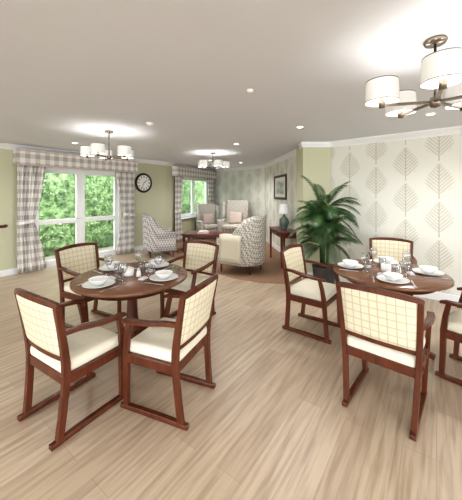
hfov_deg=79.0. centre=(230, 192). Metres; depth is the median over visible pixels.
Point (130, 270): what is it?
pot
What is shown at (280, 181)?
framed picture
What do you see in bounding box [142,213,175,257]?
armchair
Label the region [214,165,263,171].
crown molding
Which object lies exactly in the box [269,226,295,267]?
console table
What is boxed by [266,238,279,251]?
baseboard
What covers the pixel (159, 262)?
soup bowl
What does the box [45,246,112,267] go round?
ground
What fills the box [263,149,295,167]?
crown molding
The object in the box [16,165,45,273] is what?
plaid curtain
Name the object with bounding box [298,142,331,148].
crown molding
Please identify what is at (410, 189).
wall
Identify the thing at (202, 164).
chandelier
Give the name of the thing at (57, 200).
trees
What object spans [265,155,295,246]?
wall
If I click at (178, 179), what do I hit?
plaid curtain
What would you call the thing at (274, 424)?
floor
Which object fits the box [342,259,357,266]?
soup bowl
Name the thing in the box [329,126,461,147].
crown molding
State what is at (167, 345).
dining chair
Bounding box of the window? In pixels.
[181,177,207,217]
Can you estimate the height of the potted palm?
1.853 m
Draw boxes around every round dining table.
[70,262,186,338]
[333,259,454,359]
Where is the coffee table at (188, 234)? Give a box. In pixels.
[181,231,229,250]
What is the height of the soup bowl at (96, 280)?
0.055 m
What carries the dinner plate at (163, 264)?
on the round dining table at (135, 289)
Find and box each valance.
[13,148,137,172]
[172,166,216,179]
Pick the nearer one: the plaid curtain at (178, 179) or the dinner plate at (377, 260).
the dinner plate at (377, 260)
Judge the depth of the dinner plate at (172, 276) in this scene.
2.64 m
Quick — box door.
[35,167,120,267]
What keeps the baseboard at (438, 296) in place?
attached to the wall at (410, 189)
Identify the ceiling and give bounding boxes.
[0,0,461,169]
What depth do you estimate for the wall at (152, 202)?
5.42 m
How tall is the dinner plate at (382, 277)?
0.024 m
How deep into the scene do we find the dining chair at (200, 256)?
3.62 m
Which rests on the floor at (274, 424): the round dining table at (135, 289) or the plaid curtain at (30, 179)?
the round dining table at (135, 289)
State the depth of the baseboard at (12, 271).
5.36 m
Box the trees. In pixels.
[39,173,203,256]
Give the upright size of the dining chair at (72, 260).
0.926 m
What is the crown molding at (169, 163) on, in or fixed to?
attached to the wall at (189, 224)
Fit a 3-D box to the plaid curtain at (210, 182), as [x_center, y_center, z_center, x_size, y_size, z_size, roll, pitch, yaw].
[-0.794,0.460,10.963,0.116,2.180,0.629,0,0,23]
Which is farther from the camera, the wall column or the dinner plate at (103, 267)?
the wall column
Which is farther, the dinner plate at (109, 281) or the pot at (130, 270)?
the pot at (130, 270)
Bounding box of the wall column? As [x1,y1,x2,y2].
[296,146,330,272]
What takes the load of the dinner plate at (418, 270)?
on the round dining table at (423, 285)
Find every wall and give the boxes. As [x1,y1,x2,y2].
[0,149,165,270]
[166,166,208,232]
[214,168,264,218]
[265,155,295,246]
[331,134,461,295]
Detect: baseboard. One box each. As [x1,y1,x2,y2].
[0,245,142,276]
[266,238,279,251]
[339,275,459,301]
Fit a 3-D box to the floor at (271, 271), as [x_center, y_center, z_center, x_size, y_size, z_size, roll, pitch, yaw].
[-0.174,1.567,8.065,3.452,0.006,6.469,0,0,0]
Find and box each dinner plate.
[82,278,114,287]
[99,264,125,270]
[144,262,168,267]
[149,273,177,280]
[337,262,363,268]
[373,258,398,264]
[376,274,409,283]
[412,268,444,275]
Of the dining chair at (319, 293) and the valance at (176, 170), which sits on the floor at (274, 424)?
the dining chair at (319, 293)
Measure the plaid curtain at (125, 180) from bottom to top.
2.180 m
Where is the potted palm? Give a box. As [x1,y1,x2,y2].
[286,175,363,283]
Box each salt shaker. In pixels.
[136,268,140,276]
[396,264,400,272]
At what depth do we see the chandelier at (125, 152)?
4.05 m
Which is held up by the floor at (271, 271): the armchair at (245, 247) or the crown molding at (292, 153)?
the armchair at (245, 247)
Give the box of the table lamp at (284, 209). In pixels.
[278,204,289,229]
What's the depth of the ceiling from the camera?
2.13 m
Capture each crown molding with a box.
[0,143,167,164]
[166,162,213,170]
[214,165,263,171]
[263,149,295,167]
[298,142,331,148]
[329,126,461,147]
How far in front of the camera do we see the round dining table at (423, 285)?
2.64 m
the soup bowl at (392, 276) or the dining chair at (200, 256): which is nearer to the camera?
the soup bowl at (392, 276)
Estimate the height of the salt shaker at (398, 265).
0.085 m
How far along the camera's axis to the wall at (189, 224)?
8.74 m
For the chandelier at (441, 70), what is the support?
hanging from the ceiling
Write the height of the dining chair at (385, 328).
0.926 m
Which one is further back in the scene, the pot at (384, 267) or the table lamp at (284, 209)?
the table lamp at (284, 209)
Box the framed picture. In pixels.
[274,174,286,199]
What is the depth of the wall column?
5.10 m
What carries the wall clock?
attached to the wall at (152, 202)
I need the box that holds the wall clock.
[135,173,151,192]
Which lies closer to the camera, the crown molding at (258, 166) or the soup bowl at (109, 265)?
the soup bowl at (109, 265)
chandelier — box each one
[80,130,133,160]
[198,153,229,169]
[365,34,461,117]
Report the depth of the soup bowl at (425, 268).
2.82 m
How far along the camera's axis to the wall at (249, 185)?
10.09 m
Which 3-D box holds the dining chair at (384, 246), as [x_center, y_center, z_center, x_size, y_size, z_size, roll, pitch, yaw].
[2.154,1.104,3.784,0.600,0.926,0.596,0,0,30]
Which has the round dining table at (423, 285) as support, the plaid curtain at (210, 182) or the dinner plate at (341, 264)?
the dinner plate at (341, 264)
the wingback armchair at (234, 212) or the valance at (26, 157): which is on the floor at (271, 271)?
the wingback armchair at (234, 212)
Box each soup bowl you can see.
[88,275,108,285]
[104,261,120,268]
[149,259,164,265]
[155,270,172,278]
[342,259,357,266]
[378,256,393,262]
[383,272,402,280]
[418,265,437,273]
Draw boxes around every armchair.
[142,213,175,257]
[196,204,219,230]
[217,214,265,274]
[218,200,249,233]
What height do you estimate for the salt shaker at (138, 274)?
0.085 m
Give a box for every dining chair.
[14,288,126,451]
[54,242,120,328]
[120,274,217,430]
[160,240,218,318]
[280,244,339,343]
[335,282,435,441]
[365,237,416,295]
[435,287,461,385]
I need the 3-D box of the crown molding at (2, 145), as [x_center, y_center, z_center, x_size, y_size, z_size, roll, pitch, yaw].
[-5.171,-0.880,3.992,0.090,0.100,10.999,0,0,36]
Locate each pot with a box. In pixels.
[124,267,133,276]
[380,263,390,271]
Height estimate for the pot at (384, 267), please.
0.070 m
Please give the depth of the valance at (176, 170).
9.54 m
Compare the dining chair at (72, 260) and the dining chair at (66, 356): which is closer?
the dining chair at (66, 356)
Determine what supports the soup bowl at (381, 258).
on the dinner plate at (377, 260)
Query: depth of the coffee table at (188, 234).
7.52 m
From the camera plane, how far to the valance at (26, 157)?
6.02 m
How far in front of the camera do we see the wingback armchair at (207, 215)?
9.83 m
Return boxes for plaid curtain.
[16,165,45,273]
[115,172,134,254]
[175,176,182,241]
[207,179,213,203]
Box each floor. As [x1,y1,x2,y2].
[0,239,461,499]
[161,238,311,283]
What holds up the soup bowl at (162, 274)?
on the dinner plate at (172, 276)
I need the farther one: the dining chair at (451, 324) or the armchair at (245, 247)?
the armchair at (245, 247)

